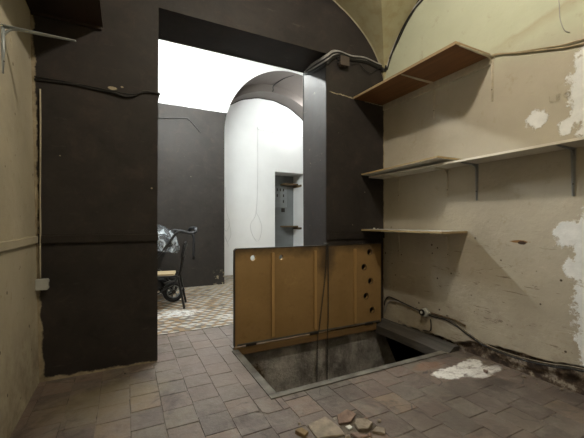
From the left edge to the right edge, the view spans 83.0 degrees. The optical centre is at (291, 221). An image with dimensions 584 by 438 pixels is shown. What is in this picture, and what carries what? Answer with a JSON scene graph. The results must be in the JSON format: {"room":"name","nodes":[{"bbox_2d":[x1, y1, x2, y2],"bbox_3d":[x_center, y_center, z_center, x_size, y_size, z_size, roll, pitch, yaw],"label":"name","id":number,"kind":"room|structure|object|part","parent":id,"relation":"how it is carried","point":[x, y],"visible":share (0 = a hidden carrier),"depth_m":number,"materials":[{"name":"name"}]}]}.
{"room":"storage room","nodes":[
{"label":"storage room","id":0,"kind":"room"},
{"bbox_2d":[0,0,38,437],"bbox_3d":[-1.152,-0.940,0.779,0.257,4.220,3.430,0,0,-27],"label":"wall","id":1,"kind":"structure","parent":0,"point":[19,352],"depth_m":1.96,"materials":[{"name":"beige paint"}]},
{"bbox_2d":[0,236,37,251],"bbox_3d":[-1.099,0.125,0.929,0.020,0.050,3.170,0,0,-27],"label":"trim","id":2,"kind":"structure","parent":1,"relation":"attached to","point":[16,243],"depth_m":1.90,"materials":[{"name":"beige paint"}]},
{"bbox_2d":[1,24,75,73],"bbox_3d":[-1.410,-0.930,1.847,0.338,0.261,0.032,0,0,-27],"label":"shelf bracket","id":3,"kind":"object","parent":1,"relation":"attached to","point":[4,33],"visible":1,"depth_m":1.78,"materials":[{"name":"grey metal"}]},
{"bbox_3d":[-1.408,-1.053,1.848,0.334,0.016,0.032,0,0,-27],"label":"arm","id":4,"kind":"part","parent":3,"relation":"part of","materials":[{"name":"grey metal"}]},
{"bbox_2d":[26,0,102,30],"bbox_3d":[-1.200,-1.498,1.538,0.448,0.053,2.028,0,0,-27],"label":"wall shelf","id":5,"kind":"object","parent":1,"relation":"attached to","point":[85,13],"visible":1,"depth_m":2.34,"materials":[{"name":"black wood"}]},
{"bbox_2d":[158,275,232,333],"bbox_3d":[-0.842,1.152,5.588,5.944,0.001,3.531,0,0,-27],"label":"floor","id":6,"kind":"structure","parent":0,"point":[208,306],"depth_m":4.34,"materials":[{"name":"tile"}]},
{"bbox_2d":[158,241,186,308],"bbox_3d":[-1.698,0.709,4.505,0.509,0.883,0.386,0,0,-15],"label":"chair","id":7,"kind":"object","parent":6,"relation":"on","point":[161,274],"visible":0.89,"depth_m":4.39,"materials":[{"name":"black metal"}]},
{"bbox_3d":[-1.775,0.704,4.484,0.350,0.032,0.320,0,0,-15],"label":"seat","id":8,"kind":"part","parent":7,"relation":"part of","materials":[{"name":"beige wood"}]},
{"bbox_3d":[-1.472,0.929,4.386,0.105,0.423,0.031,0,0,-5],"label":"leg","id":9,"kind":"part","parent":7,"relation":"part of","materials":[{"name":"black metal"}]},
{"bbox_3d":[-1.560,0.929,4.719,0.105,0.423,0.031,0,0,-25],"label":"leg","id":10,"kind":"part","parent":7,"relation":"part of","materials":[{"name":"black metal"}]},
{"bbox_3d":[-1.489,0.388,4.560,0.077,0.165,0.370,0,0,-15],"label":"backrest","id":11,"kind":"part","parent":7,"relation":"part of","materials":[{"name":"black metal"}]},
{"bbox_2d":[158,226,197,301],"bbox_3d":[-2.010,0.592,4.873,1.160,1.115,0.574,0,0,-29],"label":"stroller","id":12,"kind":"object","parent":6,"relation":"on","point":[166,237],"visible":0.48,"depth_m":4.76,"materials":[{"name":"black metal"}]},
{"bbox_2d":[158,278,165,289],"bbox_3d":[-2.106,0.895,4.815,0.456,0.168,0.360,0,0,-29],"label":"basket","id":13,"kind":"object","parent":12,"relation":"on","point":[161,281],"depth_m":4.74,"materials":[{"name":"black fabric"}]},
{"bbox_3d":[-2.103,0.496,4.816,0.558,0.468,0.380,0,0,-29],"label":"seat","id":14,"kind":"part","parent":12,"relation":"part of","materials":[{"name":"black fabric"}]},
{"bbox_3d":[-1.550,0.145,4.865,0.329,0.084,0.077,0,0,-29],"label":"handle arm","id":15,"kind":"part","parent":12,"relation":"part of","materials":[{"name":"plastic"}]},
{"bbox_2d":[30,0,383,382],"bbox_3d":[0.159,-1.215,3.650,6.180,4.770,0.510,0,0,-27],"label":"wall","id":16,"kind":"structure","parent":0,"point":[98,311],"depth_m":2.65,"materials":[{"name":"brown paint"}]},
{"bbox_2d":[39,89,40,278],"bbox_3d":[-1.798,-0.273,2.357,0.014,1.355,0.016,0,0,-27],"label":"cable","id":17,"kind":"object","parent":16,"relation":"attached to","point":[39,89],"visible":1,"depth_m":2.35,"materials":[{"name":"beige paint"}]},
{"bbox_2d":[35,278,49,290],"bbox_3d":[-1.776,0.444,2.352,0.077,0.076,0.056,0,0,-27],"label":"junction box","id":18,"kind":"object","parent":16,"relation":"attached to","point":[40,284],"visible":1,"depth_m":2.33,"materials":[{"name":"grey plastic"}]},
{"bbox_2d":[34,76,159,99],"bbox_3d":[-1.540,-1.026,2.698,0.839,0.088,0.396,0,0,-27],"label":"cable","id":19,"kind":"object","parent":16,"relation":"attached to","point":[44,78],"visible":0.89,"depth_m":2.50,"materials":[{"name":"black plastic"}]},
{"bbox_2d":[38,232,157,243],"bbox_3d":[-1.458,0.120,2.536,0.798,0.069,0.018,0,0,-27],"label":"trim","id":20,"kind":"structure","parent":16,"relation":"attached to","point":[78,237],"depth_m":2.51,"materials":[{"name":"brown paint"}]},
{"bbox_2d":[304,50,381,74],"bbox_3d":[0.593,-1.741,3.824,0.801,0.202,0.517,0,0,-27],"label":"cable bundle","id":21,"kind":"object","parent":16,"relation":"attached to","point":[326,59],"visible":0.94,"depth_m":3.61,"materials":[{"name":"grey plastic"}]},
{"bbox_2d":[337,55,348,67],"bbox_3d":[0.540,-1.710,3.521,0.134,0.098,0.061,0,0,-27],"label":"junction box","id":22,"kind":"object","parent":16,"relation":"attached to","point":[343,61],"visible":1,"depth_m":3.50,"materials":[{"name":"plastic"}]},
{"bbox_2d":[327,232,384,239],"bbox_3d":[0.721,0.147,3.639,0.772,0.075,0.018,0,0,-27],"label":"trim","id":23,"kind":"structure","parent":16,"relation":"attached to","point":[331,235],"depth_m":3.61,"materials":[{"name":"brown paint"}]},
{"bbox_2d":[333,0,382,75],"bbox_3d":[-0.362,-2.107,3.096,3.170,0.854,0.015,0,0,-27],"label":"trim","id":24,"kind":"structure","parent":16,"relation":"attached to","point":[333,0],"depth_m":3.65,"materials":[{"name":"beige paint"}]},
{"bbox_2d":[158,39,302,287],"bbox_3d":[-1.340,-1.190,6.635,6.200,4.720,0.990,0,0,-27],"label":"wall","id":25,"kind":"structure","parent":0,"point":[200,86],"depth_m":5.90,"materials":[{"name":"grey paint"}]},
{"bbox_2d":[158,118,199,131],"bbox_3d":[-2.091,-1.722,5.689,1.007,0.235,0.016,0,0,-27],"label":"cable","id":26,"kind":"object","parent":25,"relation":"attached to","point":[158,118],"visible":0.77,"depth_m":5.76,"materials":[{"name":"grey plastic"}]},
{"bbox_2d":[224,98,302,274],"bbox_3d":[-0.687,-1.090,7.890,3.900,4.520,0.700,0,0,-27],"label":"wall","id":27,"kind":"structure","parent":0,"point":[251,154],"depth_m":7.44,"materials":[{"name":"white paint"}]},
{"bbox_2d":[224,187,230,245],"bbox_3d":[-1.401,-0.109,7.120,0.178,1.282,0.018,0,0,-27],"label":"wire","id":28,"kind":"object","parent":27,"relation":"attached to","point":[225,187],"visible":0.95,"depth_m":7.12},
{"bbox_2d":[230,98,302,120],"bbox_3d":[-0.593,-2.306,7.528,2.786,1.010,0.022,0,0,-27],"label":"trim","id":29,"kind":"structure","parent":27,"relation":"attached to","point":[247,98],"depth_m":7.58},
{"bbox_2d":[250,127,302,240],"bbox_3d":[-0.302,-0.856,7.676,1.407,2.583,0.018,0,0,-27],"label":"wire","id":30,"kind":"object","parent":27,"relation":"attached to","point":[257,127],"visible":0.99,"depth_m":7.44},
{"bbox_2d":[275,175,292,258],"bbox_3d":[-0.311,-0.005,8.333,0.770,2.330,0.008,0,0,-27],"label":"wall","id":31,"kind":"structure","parent":0,"point":[283,235],"depth_m":8.40,"materials":[{"name":"grey paint"}]},
{"bbox_2d":[275,186,286,206],"bbox_3d":[-0.357,-0.635,8.291,0.510,0.530,0.027,0,0,-27],"label":"switchboard","id":32,"kind":"object","parent":31,"relation":"attached to","point":[280,191],"visible":0.54,"depth_m":8.32,"materials":[{"name":"grey metal"}]},
{"bbox_2d":[280,183,301,187],"bbox_3d":[-0.031,-0.912,8.221,0.369,0.085,0.458,0,0,-27],"label":"corner shelf","id":33,"kind":"object","parent":31,"relation":"attached to","point":[283,184],"visible":1,"depth_m":8.23,"materials":[{"name":"brown wood"}]},
{"bbox_2d":[280,226,301,228],"bbox_3d":[-0.031,0.138,8.221,0.369,0.085,0.458,0,0,-27],"label":"corner shelf","id":34,"kind":"object","parent":31,"relation":"attached to","point":[294,227],"visible":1,"depth_m":8.21,"materials":[{"name":"brown wood"}]},
{"bbox_2d":[10,324,583,437],"bbox_3d":[0.316,1.152,1.839,3.535,0.008,4.249,0,0,-27],"label":"floor","id":35,"kind":"structure","parent":0,"point":[197,387],"depth_m":2.12,"materials":[{"name":"tile"}]},
{"bbox_2d":[158,324,231,334],"bbox_3d":[-0.676,1.154,3.693,1.653,0.023,0.046,0,0,-27],"label":"trim","id":36,"kind":"structure","parent":35,"relation":"attached to","point":[229,324],"depth_m":3.49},
{"bbox_2d":[295,428,307,437],"bbox_3d":[0.056,1.143,1.790,0.065,0.028,0.050,0,0,39],"label":"fragment","id":37,"kind":"object","parent":35,"relation":"on","point":[301,432],"visible":1,"depth_m":1.78,"materials":[{"name":"beige stone"}]},
{"bbox_2d":[308,417,344,437],"bbox_3d":[0.181,1.146,1.828,0.162,0.018,0.180,1,1,-27],"label":"fragment","id":38,"kind":"object","parent":35,"relation":"on","point":[324,427],"visible":1,"depth_m":1.81,"materials":[{"name":"beige stone"}]},
{"bbox_2d":[232,322,446,399],"bbox_3d":[0.395,1.177,2.940,1.670,0.086,0.960,0,0,-27],"label":"surround","id":39,"kind":"object","parent":35,"relation":"on","point":[239,351],"visible":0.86,"depth_m":2.82,"materials":[{"name":"metal"}]},
{"bbox_3d":[-0.321,1.181,2.572,0.060,0.078,0.841,0,0,-27],"label":"rail","id":40,"kind":"part","parent":39,"relation":"part of","materials":[{"name":"metal"}]},
{"bbox_2d":[233,243,380,346],"bbox_3d":[0.241,0.685,3.345,1.708,0.893,0.056,0,0,-27],"label":"trapdoor","id":41,"kind":"object","parent":39,"relation":"attached to","point":[274,298],"visible":1,"depth_m":3.26,"materials":[{"name":"wood"}]},
{"bbox_2d":[316,243,328,381],"bbox_3d":[0.320,1.061,3.359,0.081,1.702,0.160,0,0,37],"label":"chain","id":42,"kind":"object","parent":41,"relation":"hanging from","point":[327,244],"visible":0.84,"depth_m":3.36,"materials":[{"name":"metal"}]},
{"bbox_3d":[0.600,1.176,2.535,1.670,0.068,0.053,0,0,-27],"label":"rail","id":43,"kind":"part","parent":39,"relation":"part of","materials":[{"name":"metal"}]},
{"bbox_2d":[337,409,355,424],"bbox_3d":[0.314,1.136,1.919,0.135,0.042,0.078,0,0,-34],"label":"fragment","id":44,"kind":"object","parent":35,"relation":"on","point":[345,417],"visible":1,"depth_m":1.91,"materials":[{"name":"stone"}]},
{"bbox_2d":[345,425,352,429],"bbox_3d":[0.319,1.148,1.840,0.036,0.019,0.030,0,0,-36],"label":"lump","id":45,"kind":"object","parent":35,"relation":"on","point":[348,427],"visible":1,"depth_m":1.83,"materials":[{"name":"white stone"}]},
{"bbox_2d":[350,432,367,437],"bbox_3d":[0.361,1.145,1.771,0.074,0.025,0.066,0,0,-28],"label":"fragment","id":46,"kind":"object","parent":35,"relation":"on","point":[353,434],"visible":1,"depth_m":1.76,"materials":[{"name":"stone"}]},
{"bbox_2d":[354,418,372,431],"bbox_3d":[0.392,1.138,1.848,0.090,0.038,0.094,0,0,38],"label":"lump","id":47,"kind":"object","parent":35,"relation":"on","point":[361,424],"visible":1,"depth_m":1.84,"materials":[{"name":"beige stone"}]},
{"bbox_2d":[372,426,384,434],"bbox_3d":[0.476,1.146,1.811,0.070,0.022,0.055,0,0,13],"label":"lump","id":48,"kind":"object","parent":35,"relation":"on","point":[377,430],"visible":1,"depth_m":1.79,"materials":[{"name":"beige stone"}]},
{"bbox_2d":[374,318,458,353],"bbox_3d":[1.214,1.175,3.352,0.160,0.136,0.965,0,0,-27],"label":"kerb","id":49,"kind":"object","parent":35,"relation":"on","point":[423,342],"visible":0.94,"depth_m":3.28,"materials":[{"name":"grey concrete"}]},
{"bbox_2d":[233,330,395,392],"bbox_3d":[0.627,1.954,3.601,2.630,1.592,0.001,0,0,-27],"label":"wall","id":50,"kind":"structure","parent":0,"point":[294,366],"depth_m":3.44,"materials":[{"name":"paint"}]},
{"bbox_2d":[334,0,417,79],"bbox_3d":[0.359,-2.020,1.672,3.210,1.020,3.200,0,0,-27],"label":"ceiling","id":51,"kind":"structure","parent":0,"point":[381,22],"depth_m":3.50,"materials":[{"name":"paint"}]},
{"bbox_2d":[380,65,386,72],"bbox_3d":[1.054,-1.760,3.782,0.056,0.080,0.058,0,0,-27],"label":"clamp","id":52,"kind":"object","parent":51,"relation":"attached to","point":[383,69],"visible":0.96,"depth_m":3.77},
{"bbox_2d":[386,337,425,361],"bbox_3d":[0.932,1.954,3.772,3.330,1.592,1.910,0,0,-27],"label":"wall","id":53,"kind":"structure","parent":0,"point":[400,351],"depth_m":5.24,"materials":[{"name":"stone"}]},
{"bbox_2d":[384,0,583,394],"bbox_3d":[1.845,-0.940,2.324,0.046,4.220,3.480,0,0,-27],"label":"wall","id":54,"kind":"structure","parent":0,"point":[515,279],"depth_m":2.67,"materials":[{"name":"paint"}]},
{"bbox_2d":[381,231,399,256],"bbox_3d":[1.062,0.242,3.563,0.253,0.293,0.032,0,0,-27],"label":"shelf bracket","id":55,"kind":"object","parent":54,"relation":"attached to","point":[398,233],"visible":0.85,"depth_m":3.61,"materials":[{"name":"metal"}]},
{"bbox_2d":[386,0,422,69],"bbox_3d":[1.233,-2.053,3.476,0.025,0.640,0.760,0,0,-27],"label":"cable bundle","id":56,"kind":"object","parent":54,"relation":"attached to","point":[418,1],"visible":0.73,"depth_m":3.56,"materials":[{"name":"black plastic"}]},
{"bbox_2d":[384,296,431,331],"bbox_3d":[1.209,0.966,3.509,0.022,0.251,0.672,0,0,-27],"label":"cable","id":57,"kind":"object","parent":54,"relation":"attached to","point":[388,296],"visible":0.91,"depth_m":3.50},
{"bbox_2d":[361,229,466,233],"bbox_3d":[1.154,0.088,3.279,0.331,0.018,1.040,0,0,-27],"label":"wall shelf","id":58,"kind":"object","parent":54,"relation":"attached to","point":[382,230],"visible":0.99,"depth_m":3.07,"materials":[{"name":"beige wood"}]},
{"bbox_2d":[401,74,435,119],"bbox_3d":[1.191,-1.170,3.108,0.433,0.363,0.032,0,0,-27],"label":"shelf bracket","id":59,"kind":"object","parent":54,"relation":"attached to","point":[419,79],"visible":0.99,"depth_m":3.19,"materials":[{"name":"metal"}]},
{"bbox_3d":[1.190,-1.344,3.107,0.429,0.016,0.032,0,0,-27],"label":"arm","id":60,"kind":"part","parent":59,"relation":"part of"},
{"bbox_2d":[354,41,491,110],"bbox_3d":[1.155,-1.329,3.160,0.441,0.088,1.253,0,0,-27],"label":"wall shelf","id":61,"kind":"object","parent":54,"relation":"attached to","point":[452,62],"visible":0.95,"depth_m":3.02,"materials":[{"name":"brown wood"}]},
{"bbox_2d":[419,308,429,316],"bbox_3d":[1.313,0.900,3.277,0.055,0.089,0.092,0,0,-27],"label":"wall socket","id":62,"kind":"object","parent":54,"relation":"attached to","point":[424,312],"visible":1,"depth_m":3.26,"materials":[{"name":"grey plastic"}]},
{"bbox_2d":[429,233,449,261],"bbox_3d":[1.342,0.232,3.010,0.253,0.273,0.032,0,0,-27],"label":"shelf bracket","id":63,"kind":"object","parent":54,"relation":"attached to","point":[447,235],"visible":0.85,"depth_m":3.06,"materials":[{"name":"metal"}]},
{"bbox_2d":[435,168,448,196],"bbox_3d":[1.375,-0.365,3.033,0.173,0.263,0.032,0,0,-27],"label":"bracket","id":64,"kind":"object","parent":54,"relation":"attached to","point":[444,169],"visible":1,"depth_m":3.06,"materials":[{"name":"metal"}]},
{"bbox_2d":[461,162,478,199],"bbox_3d":[1.490,-0.340,2.772,0.203,0.313,0.032,0,0,-27],"label":"shelf bracket","id":65,"kind":"object","parent":54,"relation":"attached to","point":[476,166],"visible":1,"depth_m":2.81,"materials":[{"name":"grey metal"}]},
{"bbox_2d":[369,137,583,178],"bbox_3d":[1.604,-0.503,2.507,0.226,0.017,2.825,0,0,-27],"label":"wall shelf","id":66,"kind":"object","parent":54,"relation":"attached to","point":[575,142],"visible":1,"depth_m":2.53,"materials":[{"name":"white laminate"}]},
{"bbox_2d":[361,156,459,175],"bbox_3d":[1.141,-0.538,3.294,0.326,0.016,0.997,0,-1,-27],"label":"shelf board","id":67,"kind":"object","parent":66,"relation":"on","point":[436,159],"visible":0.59,"depth_m":3.10,"materials":[{"name":"beige wood"}]},
{"bbox_2d":[459,45,493,100],"bbox_3d":[1.461,-1.170,2.609,0.403,0.363,0.032,0,0,-27],"label":"shelf bracket","id":68,"kind":"object","parent":54,"relation":"attached to","point":[462,46],"visible":1,"depth_m":2.69,"materials":[{"name":"metal"}]},
{"bbox_3d":[1.459,-1.344,2.608,0.399,0.016,0.032,0,0,-27],"label":"arm","id":69,"kind":"part","parent":68,"relation":"part of"},
{"bbox_2d":[429,312,583,371],"bbox_3d":[1.698,0.964,2.557,0.019,0.172,1.630,0,0,-27],"label":"cable","id":70,"kind":"object","parent":54,"relation":"attached to","point":[432,313],"visible":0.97,"depth_m":2.62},
{"bbox_2d":[491,38,583,58],"bbox_3d":[1.815,-1.223,2.320,0.014,0.278,0.904,0,0,-27],"label":"cable","id":71,"kind":"object","parent":54,"relation":"attached to","point":[549,47],"visible":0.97,"depth_m":2.35,"materials":[{"name":"beige plastic"}]},
{"bbox_2d":[558,0,568,31],"bbox_3d":[1.845,-1.465,2.279,0.007,0.374,0.123,0,0,-27],"label":"cable","id":72,"kind":"object","parent":54,"relation":"attached to","point":[558,0],"visible":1,"depth_m":2.27,"materials":[{"name":"beige plastic"}]},
{"bbox_2d":[556,145,575,195],"bbox_3d":[1.798,-0.335,2.165,0.203,0.323,0.032,0,0,-27],"label":"shelf bracket","id":73,"kind":"object","parent":54,"relation":"attached to","point":[572,149],"visible":1,"depth_m":2.20,"materials":[{"name":"grey metal"}]},
{"bbox_3d":[1.796,-0.489,2.164,0.199,0.016,0.032,0,0,-27],"label":"arm","id":74,"kind":"part","parent":73,"relation":"part of","materials":[{"name":"grey metal"}]}
]}

